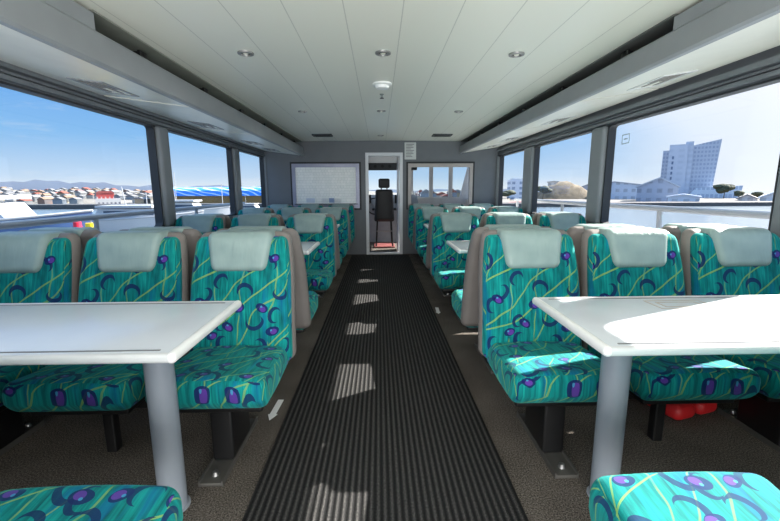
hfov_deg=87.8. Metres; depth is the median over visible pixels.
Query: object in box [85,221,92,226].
buoy
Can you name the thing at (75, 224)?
buoy
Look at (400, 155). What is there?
door
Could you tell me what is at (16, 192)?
house
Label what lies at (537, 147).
window
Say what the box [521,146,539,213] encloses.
trim
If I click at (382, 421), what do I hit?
mat
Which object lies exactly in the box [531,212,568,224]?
passenger seat
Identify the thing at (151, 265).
passenger seat
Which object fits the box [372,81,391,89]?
smoke detector
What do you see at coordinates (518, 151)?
window
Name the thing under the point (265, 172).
trim
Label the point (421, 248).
cushion
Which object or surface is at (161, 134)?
trim
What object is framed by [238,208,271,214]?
passenger seat
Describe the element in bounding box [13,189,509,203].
slope
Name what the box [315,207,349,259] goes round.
passenger seat
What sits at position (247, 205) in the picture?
motor boat
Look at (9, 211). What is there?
motor boat
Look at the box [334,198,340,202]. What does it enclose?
card
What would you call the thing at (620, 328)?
table
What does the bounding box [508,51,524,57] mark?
recessed light
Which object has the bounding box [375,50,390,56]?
recessed light
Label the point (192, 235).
passenger seat
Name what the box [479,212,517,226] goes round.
passenger seat
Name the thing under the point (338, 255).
passenger seat
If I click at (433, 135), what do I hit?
ceiling vent
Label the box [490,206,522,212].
passenger seat
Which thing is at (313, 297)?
cushion
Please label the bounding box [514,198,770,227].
rail
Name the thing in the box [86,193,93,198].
house
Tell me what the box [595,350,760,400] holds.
cushion
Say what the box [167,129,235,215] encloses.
window
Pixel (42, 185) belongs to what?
ridge
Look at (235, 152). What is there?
trim
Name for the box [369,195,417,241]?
console
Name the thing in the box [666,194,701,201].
shed
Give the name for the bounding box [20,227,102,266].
passenger seat
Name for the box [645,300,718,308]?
sticker
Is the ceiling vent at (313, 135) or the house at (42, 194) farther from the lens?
the house at (42, 194)
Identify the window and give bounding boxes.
[0,81,163,226]
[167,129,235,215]
[238,149,265,206]
[406,162,474,209]
[498,149,523,205]
[531,130,591,213]
[600,77,779,230]
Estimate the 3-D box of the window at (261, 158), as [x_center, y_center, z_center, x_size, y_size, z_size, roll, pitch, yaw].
[-2.374,-1.332,6.943,0.072,0.982,1.400,0,10,-1]
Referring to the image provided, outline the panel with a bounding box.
[368,156,416,169]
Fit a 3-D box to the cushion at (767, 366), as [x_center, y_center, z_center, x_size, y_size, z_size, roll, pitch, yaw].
[1.900,0.501,1.961,0.500,0.170,0.500,0,10,-1]
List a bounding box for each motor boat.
[0,195,92,231]
[94,187,203,231]
[174,194,229,214]
[243,198,258,207]
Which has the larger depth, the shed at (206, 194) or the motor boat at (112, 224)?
the shed at (206, 194)
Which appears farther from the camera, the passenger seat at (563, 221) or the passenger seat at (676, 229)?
the passenger seat at (563, 221)
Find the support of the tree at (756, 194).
on the ground at (701, 199)
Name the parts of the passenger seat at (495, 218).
backrest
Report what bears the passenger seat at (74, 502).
on the floor at (68, 450)
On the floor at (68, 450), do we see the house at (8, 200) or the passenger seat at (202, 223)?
the passenger seat at (202, 223)
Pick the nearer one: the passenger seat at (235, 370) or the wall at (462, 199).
the passenger seat at (235, 370)
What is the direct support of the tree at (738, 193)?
on the ground at (701, 199)
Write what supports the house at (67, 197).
on the slope
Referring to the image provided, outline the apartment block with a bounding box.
[507,178,522,198]
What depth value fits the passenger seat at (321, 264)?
4.16 m
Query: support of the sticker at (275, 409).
on the floor at (68, 450)
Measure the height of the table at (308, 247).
0.766 m
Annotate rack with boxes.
[0,0,303,155]
[459,0,779,153]
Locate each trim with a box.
[0,60,264,155]
[146,125,175,226]
[226,148,242,214]
[259,157,267,206]
[295,203,357,204]
[495,156,503,205]
[497,54,779,155]
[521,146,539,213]
[585,125,616,223]
[770,170,779,237]
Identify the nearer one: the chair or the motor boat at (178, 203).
the chair
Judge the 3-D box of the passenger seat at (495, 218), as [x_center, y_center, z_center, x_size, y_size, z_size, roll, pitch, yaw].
[1.270,0.033,4.117,0.550,0.992,0.720,0,10,-1]
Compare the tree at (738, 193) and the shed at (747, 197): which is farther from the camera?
the tree at (738, 193)
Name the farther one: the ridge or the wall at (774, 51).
the ridge
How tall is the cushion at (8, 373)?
0.170 m
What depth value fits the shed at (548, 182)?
230.76 m
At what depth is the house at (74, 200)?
137.37 m
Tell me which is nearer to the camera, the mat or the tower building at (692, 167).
the mat
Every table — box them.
[0,300,241,511]
[301,242,319,254]
[446,241,469,253]
[532,295,779,496]
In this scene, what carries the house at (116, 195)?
on the slope
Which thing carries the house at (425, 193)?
on the slope
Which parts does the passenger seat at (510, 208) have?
backrest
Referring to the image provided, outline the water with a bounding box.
[31,191,773,229]
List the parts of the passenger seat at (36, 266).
backrest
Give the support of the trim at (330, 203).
attached to the wall at (277, 164)
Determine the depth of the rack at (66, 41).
2.40 m
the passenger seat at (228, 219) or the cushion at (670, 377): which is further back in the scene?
the passenger seat at (228, 219)
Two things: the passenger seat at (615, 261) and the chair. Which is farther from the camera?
the chair
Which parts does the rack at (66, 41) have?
underside panel, underside panel, underside panel, underside panel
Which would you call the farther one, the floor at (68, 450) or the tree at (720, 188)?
the tree at (720, 188)
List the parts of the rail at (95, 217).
post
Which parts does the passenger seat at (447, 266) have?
backrest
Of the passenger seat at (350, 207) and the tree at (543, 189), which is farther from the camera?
the tree at (543, 189)
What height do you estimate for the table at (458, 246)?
0.766 m
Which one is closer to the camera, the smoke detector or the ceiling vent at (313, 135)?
the smoke detector
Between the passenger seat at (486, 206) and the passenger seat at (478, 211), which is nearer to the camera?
the passenger seat at (478, 211)
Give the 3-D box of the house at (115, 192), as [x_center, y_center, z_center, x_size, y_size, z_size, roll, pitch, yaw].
[-162.827,-39.461,239.154,4.398,4.119,4.333,2,10,15]
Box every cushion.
[0,365,46,406]
[2,363,144,411]
[145,345,287,408]
[296,291,317,329]
[306,269,332,289]
[339,245,346,257]
[417,244,426,256]
[423,252,429,269]
[434,268,464,288]
[452,289,477,327]
[487,341,600,402]
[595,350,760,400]
[717,354,779,398]
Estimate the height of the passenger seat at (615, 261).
1.028 m
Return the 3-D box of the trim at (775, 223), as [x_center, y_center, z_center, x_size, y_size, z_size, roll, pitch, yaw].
[2.231,-0.521,2.173,0.120,0.982,0.240,0,10,-1]
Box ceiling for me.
[73,0,702,140]
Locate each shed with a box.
[173,187,261,202]
[547,181,558,185]
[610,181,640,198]
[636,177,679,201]
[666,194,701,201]
[736,194,758,200]
[758,192,773,200]
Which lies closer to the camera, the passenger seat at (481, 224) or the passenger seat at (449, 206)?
the passenger seat at (481, 224)
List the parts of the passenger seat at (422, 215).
backrest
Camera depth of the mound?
194.63 m
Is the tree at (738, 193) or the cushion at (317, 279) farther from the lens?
the tree at (738, 193)
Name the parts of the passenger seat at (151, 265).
support post, backrest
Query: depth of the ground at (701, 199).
173.84 m
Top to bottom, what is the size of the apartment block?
9.958 m
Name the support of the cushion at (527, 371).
on the passenger seat at (542, 366)
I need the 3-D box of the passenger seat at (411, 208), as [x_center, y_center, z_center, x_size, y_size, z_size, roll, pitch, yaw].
[0.608,-0.547,7.491,0.548,0.982,0.720,0,10,-1]
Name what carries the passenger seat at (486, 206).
on the floor at (68, 450)
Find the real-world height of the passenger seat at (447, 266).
0.992 m
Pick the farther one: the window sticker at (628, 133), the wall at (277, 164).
the wall at (277, 164)
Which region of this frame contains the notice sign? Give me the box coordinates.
[405,142,415,158]
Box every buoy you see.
[73,222,81,226]
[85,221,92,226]
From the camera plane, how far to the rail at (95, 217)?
4.09 m
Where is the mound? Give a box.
[537,181,586,198]
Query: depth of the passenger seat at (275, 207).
7.53 m
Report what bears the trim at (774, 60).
attached to the wall at (774, 51)
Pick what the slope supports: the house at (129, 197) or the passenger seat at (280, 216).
the house at (129, 197)
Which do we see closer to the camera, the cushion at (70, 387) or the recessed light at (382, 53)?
the cushion at (70, 387)
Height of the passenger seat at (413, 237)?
0.982 m
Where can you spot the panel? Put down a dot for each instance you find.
(375, 162)
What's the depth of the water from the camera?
78.00 m
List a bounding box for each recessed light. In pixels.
[237,50,253,56]
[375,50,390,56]
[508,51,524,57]
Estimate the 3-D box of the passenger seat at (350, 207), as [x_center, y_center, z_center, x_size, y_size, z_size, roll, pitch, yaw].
[-0.921,-0.534,7.452,0.548,0.982,0.720,0,10,-1]
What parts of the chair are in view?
leg, seat, backrest, plate, leg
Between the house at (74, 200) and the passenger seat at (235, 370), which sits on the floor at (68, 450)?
the passenger seat at (235, 370)
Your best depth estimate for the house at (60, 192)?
204.59 m
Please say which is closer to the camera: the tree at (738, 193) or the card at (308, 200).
the card at (308, 200)
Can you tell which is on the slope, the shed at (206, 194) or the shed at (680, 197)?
the shed at (206, 194)
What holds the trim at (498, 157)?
attached to the wall at (774, 51)
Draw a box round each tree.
[503,190,515,198]
[538,186,551,198]
[713,184,735,197]
[734,190,745,196]
[751,192,763,196]
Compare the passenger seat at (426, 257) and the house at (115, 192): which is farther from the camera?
the house at (115, 192)
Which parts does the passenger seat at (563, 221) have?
backrest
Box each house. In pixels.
[0,189,12,191]
[5,199,15,201]
[14,191,25,193]
[16,199,32,203]
[31,195,39,201]
[37,197,53,203]
[40,193,51,196]
[52,197,66,203]
[57,191,68,194]
[62,195,75,202]
[69,197,83,203]
[76,191,86,195]
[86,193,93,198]
[110,190,119,194]
[114,194,126,199]
[125,195,138,199]
[135,197,150,203]
[420,189,428,196]
[447,189,456,196]
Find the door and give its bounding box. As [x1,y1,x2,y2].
[365,153,402,254]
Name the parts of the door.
sliding door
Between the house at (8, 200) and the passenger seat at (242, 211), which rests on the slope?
the house at (8, 200)
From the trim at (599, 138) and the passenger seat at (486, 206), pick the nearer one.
the trim at (599, 138)
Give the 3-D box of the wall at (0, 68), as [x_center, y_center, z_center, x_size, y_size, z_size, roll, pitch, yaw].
[-2.276,-0.341,3.001,0.070,2.140,9.550,0,10,-1]
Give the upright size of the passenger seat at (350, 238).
0.982 m
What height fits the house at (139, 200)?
2.835 m
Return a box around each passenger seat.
[0,231,80,455]
[0,485,182,520]
[2,230,189,451]
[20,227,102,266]
[119,226,202,300]
[145,230,296,486]
[175,215,226,233]
[192,214,231,228]
[217,226,317,361]
[230,214,280,227]
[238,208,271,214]
[249,213,284,225]
[267,204,292,213]
[276,208,309,224]
[286,214,336,292]
[293,213,341,297]
[298,204,323,212]
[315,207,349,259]
[322,207,351,246]
[328,204,355,241]
[407,204,433,259]
[412,206,438,265]
[415,207,447,278]
[423,212,471,295]
[430,213,478,321]
[439,203,463,211]
[452,224,551,373]
[453,207,485,222]
[468,203,493,212]
[478,228,600,478]
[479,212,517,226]
[484,213,532,225]
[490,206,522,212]
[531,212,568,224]
[537,212,585,230]
[565,224,642,296]
[581,227,760,440]
[589,471,779,520]
[658,223,737,254]
[681,226,779,452]
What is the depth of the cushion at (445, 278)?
3.79 m
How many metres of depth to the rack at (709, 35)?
2.45 m
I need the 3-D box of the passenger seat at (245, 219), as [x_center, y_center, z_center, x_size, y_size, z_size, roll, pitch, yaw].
[-1.399,0.056,4.048,0.550,0.992,0.720,0,10,-1]
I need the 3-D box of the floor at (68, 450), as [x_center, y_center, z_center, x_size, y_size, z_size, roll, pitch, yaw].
[-0.059,0.454,4.799,4.560,0.060,12.700,0,10,-1]
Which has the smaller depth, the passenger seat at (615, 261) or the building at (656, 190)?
the passenger seat at (615, 261)
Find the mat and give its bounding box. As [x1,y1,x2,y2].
[242,255,528,520]
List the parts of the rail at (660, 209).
post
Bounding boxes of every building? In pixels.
[95,191,120,203]
[661,139,742,197]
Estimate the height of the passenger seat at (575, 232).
1.028 m
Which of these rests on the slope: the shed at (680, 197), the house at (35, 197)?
the house at (35, 197)
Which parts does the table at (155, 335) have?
post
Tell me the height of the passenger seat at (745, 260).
1.028 m
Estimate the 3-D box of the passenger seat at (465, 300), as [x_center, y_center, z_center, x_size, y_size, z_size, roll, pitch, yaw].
[0.735,0.243,2.819,0.548,1.028,0.720,-1,10,-1]
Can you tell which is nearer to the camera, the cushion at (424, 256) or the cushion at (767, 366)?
the cushion at (767, 366)
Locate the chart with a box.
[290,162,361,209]
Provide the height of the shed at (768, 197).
3.598 m
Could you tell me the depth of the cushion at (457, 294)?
2.98 m
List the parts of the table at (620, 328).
post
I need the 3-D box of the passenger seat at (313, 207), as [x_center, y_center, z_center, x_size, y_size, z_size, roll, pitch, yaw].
[-1.491,-0.529,7.437,0.550,0.982,0.720,0,10,-1]
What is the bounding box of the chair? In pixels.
[372,179,396,247]
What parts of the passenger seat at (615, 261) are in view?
backrest, support post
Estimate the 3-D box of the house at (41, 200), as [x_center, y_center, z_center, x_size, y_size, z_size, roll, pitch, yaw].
[-117.604,-20.263,138.512,3.664,2.845,3.587,2,10,15]
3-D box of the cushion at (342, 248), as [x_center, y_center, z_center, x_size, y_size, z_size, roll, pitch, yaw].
[-0.876,-0.142,5.825,0.500,0.163,0.500,0,10,-1]
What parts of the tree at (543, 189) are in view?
crown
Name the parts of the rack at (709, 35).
underside panel, underside panel, underside panel, underside panel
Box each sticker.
[268,400,283,419]
[621,133,629,144]
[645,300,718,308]
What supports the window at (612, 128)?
in the wall at (774, 51)
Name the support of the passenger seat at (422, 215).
on the floor at (68, 450)
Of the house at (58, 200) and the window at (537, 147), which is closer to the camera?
the window at (537, 147)
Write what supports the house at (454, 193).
on the slope
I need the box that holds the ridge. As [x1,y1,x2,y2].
[0,180,538,192]
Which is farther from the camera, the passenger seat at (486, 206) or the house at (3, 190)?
the house at (3, 190)
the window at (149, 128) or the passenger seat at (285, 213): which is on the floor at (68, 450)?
the passenger seat at (285, 213)
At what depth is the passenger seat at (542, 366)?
2.11 m
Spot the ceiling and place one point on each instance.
(318, 58)
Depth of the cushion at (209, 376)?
1.71 m
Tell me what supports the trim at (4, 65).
attached to the wall at (0, 68)
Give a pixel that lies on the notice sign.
(410, 147)
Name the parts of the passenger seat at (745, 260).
backrest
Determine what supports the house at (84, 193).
on the slope
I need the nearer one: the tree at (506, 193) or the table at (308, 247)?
the table at (308, 247)
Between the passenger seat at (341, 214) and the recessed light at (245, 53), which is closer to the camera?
the recessed light at (245, 53)
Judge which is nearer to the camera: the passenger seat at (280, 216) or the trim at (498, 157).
the passenger seat at (280, 216)
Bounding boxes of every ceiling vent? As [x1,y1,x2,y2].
[312,134,332,136]
[432,134,452,136]
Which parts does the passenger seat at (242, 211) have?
backrest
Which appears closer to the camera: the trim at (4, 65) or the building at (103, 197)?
the trim at (4, 65)
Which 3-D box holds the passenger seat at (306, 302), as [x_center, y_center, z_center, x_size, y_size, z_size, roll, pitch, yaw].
[-0.794,0.256,2.780,0.548,1.028,0.720,-1,10,-1]
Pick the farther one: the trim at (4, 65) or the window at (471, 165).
the window at (471, 165)
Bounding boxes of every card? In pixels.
[306,198,314,202]
[322,198,328,202]
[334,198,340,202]
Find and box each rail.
[0,202,244,230]
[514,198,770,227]
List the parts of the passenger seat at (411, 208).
backrest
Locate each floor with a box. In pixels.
[0,242,779,520]
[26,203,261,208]
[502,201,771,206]
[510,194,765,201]
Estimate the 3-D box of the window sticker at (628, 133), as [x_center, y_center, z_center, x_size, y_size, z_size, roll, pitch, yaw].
[2.201,-1.135,3.782,0.002,0.090,0.120,0,10,-1]
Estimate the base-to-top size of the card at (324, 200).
0.098 m
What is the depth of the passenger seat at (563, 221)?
4.24 m
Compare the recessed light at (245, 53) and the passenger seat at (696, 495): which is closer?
the passenger seat at (696, 495)
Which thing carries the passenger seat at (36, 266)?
on the floor at (68, 450)
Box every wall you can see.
[0,68,262,155]
[263,141,498,253]
[411,167,468,203]
[499,45,779,155]
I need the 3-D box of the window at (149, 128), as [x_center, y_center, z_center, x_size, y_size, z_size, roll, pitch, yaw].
[-2.267,-0.643,2.984,0.072,0.982,1.980,0,10,-1]

